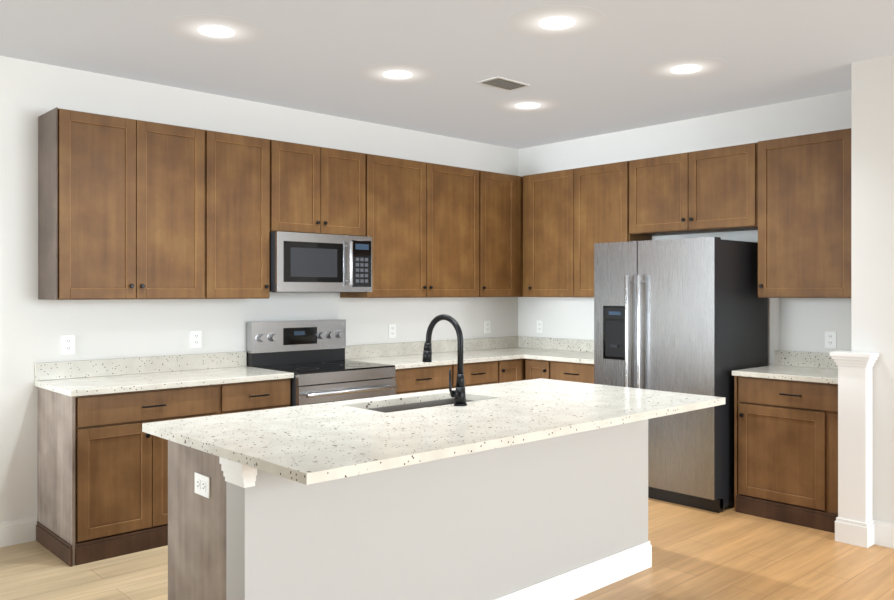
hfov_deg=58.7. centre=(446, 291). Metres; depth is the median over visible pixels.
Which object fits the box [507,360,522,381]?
base cabinet
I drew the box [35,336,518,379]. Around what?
backsplash
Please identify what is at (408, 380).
base cabinet
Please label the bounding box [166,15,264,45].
recessed light
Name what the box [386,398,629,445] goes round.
island countertop
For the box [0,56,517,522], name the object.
wall
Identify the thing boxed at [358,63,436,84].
recessed light
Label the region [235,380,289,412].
base cabinet
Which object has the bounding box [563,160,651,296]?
upper cabinet
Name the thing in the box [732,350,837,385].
countertop
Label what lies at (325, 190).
upper cabinet
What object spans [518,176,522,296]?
upper cabinet
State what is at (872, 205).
wall
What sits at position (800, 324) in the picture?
wall
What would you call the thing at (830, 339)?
electrical outlet
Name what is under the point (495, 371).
base cabinet
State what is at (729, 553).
floor
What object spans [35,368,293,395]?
countertop
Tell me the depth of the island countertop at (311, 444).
2.76 m
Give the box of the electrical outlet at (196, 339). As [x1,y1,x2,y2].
[191,331,201,347]
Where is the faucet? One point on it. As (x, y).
(459, 394)
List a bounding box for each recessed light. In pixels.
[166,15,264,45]
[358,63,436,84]
[494,97,561,112]
[508,5,606,37]
[644,57,728,79]
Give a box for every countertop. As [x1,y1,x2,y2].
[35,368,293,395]
[142,402,513,485]
[351,348,562,367]
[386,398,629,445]
[438,378,724,421]
[523,352,593,363]
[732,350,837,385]
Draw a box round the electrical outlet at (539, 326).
[537,320,542,332]
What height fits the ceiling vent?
0.010 m
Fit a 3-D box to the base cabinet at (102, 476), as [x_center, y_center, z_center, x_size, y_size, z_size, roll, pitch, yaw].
[-1.819,0.983,4.654,0.901,0.881,0.598,0,0,-43]
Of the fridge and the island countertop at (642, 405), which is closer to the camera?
the island countertop at (642, 405)
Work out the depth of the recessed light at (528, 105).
5.61 m
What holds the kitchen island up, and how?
on the floor
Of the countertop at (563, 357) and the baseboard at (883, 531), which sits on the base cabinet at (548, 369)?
the countertop at (563, 357)
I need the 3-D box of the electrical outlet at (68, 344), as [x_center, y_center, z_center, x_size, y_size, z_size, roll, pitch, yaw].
[-2.229,0.311,4.678,0.072,0.110,0.008,0,0,-43]
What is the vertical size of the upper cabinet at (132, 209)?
1.050 m
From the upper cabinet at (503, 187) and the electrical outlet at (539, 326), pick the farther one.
the electrical outlet at (539, 326)
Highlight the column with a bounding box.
[829,351,878,547]
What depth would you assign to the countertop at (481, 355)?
6.19 m
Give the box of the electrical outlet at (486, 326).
[484,321,489,332]
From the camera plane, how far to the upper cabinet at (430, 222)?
6.16 m
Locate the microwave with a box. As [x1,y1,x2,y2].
[269,231,371,291]
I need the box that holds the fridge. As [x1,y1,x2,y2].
[594,237,767,512]
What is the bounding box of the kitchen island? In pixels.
[154,394,651,599]
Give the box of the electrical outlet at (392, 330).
[389,324,395,337]
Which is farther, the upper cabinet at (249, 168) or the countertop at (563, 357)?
the countertop at (563, 357)
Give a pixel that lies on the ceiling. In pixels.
(315, 56)
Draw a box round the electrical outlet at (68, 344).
[62,335,74,354]
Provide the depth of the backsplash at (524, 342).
6.98 m
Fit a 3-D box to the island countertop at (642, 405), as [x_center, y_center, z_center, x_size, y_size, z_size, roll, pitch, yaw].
[0.653,0.525,3.987,0.805,0.032,1.160,0,0,-43]
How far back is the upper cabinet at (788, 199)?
5.10 m
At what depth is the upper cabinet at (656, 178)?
5.91 m
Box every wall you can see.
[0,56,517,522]
[518,90,850,365]
[851,55,893,523]
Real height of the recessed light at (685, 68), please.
0.006 m
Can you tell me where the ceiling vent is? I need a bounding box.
[477,76,529,90]
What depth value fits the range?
5.45 m
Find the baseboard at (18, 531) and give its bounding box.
[0,516,37,546]
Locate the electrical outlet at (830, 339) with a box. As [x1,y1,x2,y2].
[825,331,835,347]
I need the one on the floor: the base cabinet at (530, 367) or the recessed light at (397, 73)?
the base cabinet at (530, 367)
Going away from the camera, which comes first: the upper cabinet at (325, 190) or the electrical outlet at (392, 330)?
the upper cabinet at (325, 190)
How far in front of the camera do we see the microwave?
5.39 m
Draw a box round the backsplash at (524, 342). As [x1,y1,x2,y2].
[519,336,593,351]
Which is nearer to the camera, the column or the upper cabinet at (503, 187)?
the column
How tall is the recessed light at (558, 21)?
0.006 m
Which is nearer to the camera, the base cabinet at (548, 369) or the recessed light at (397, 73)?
the recessed light at (397, 73)
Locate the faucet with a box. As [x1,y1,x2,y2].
[422,314,467,406]
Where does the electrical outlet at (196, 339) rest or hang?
attached to the wall at (34, 329)
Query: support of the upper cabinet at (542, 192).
attached to the wall at (800, 324)
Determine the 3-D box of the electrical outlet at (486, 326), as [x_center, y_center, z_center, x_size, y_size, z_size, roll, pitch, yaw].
[0.359,0.311,7.071,0.072,0.110,0.008,0,0,-43]
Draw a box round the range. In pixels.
[246,319,397,406]
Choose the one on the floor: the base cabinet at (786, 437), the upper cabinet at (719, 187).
the base cabinet at (786, 437)
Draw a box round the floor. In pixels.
[0,498,893,599]
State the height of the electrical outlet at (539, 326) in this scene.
0.110 m
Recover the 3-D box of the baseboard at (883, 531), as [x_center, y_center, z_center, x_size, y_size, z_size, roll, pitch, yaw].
[4.541,1.355,2.185,0.014,0.135,6.278,0,0,-43]
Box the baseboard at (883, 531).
[874,520,893,548]
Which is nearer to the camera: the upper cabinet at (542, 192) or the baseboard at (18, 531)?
the baseboard at (18, 531)
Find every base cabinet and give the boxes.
[36,384,234,566]
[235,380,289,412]
[392,364,456,394]
[463,360,506,386]
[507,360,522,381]
[523,360,538,379]
[539,360,593,383]
[732,350,837,532]
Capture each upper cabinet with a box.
[38,107,217,299]
[218,132,281,298]
[282,141,369,236]
[340,154,489,297]
[490,172,517,296]
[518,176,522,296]
[523,170,562,296]
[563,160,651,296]
[635,154,690,235]
[679,141,758,233]
[743,128,850,297]
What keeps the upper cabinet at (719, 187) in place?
attached to the wall at (800, 324)
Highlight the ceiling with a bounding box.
[0,0,893,148]

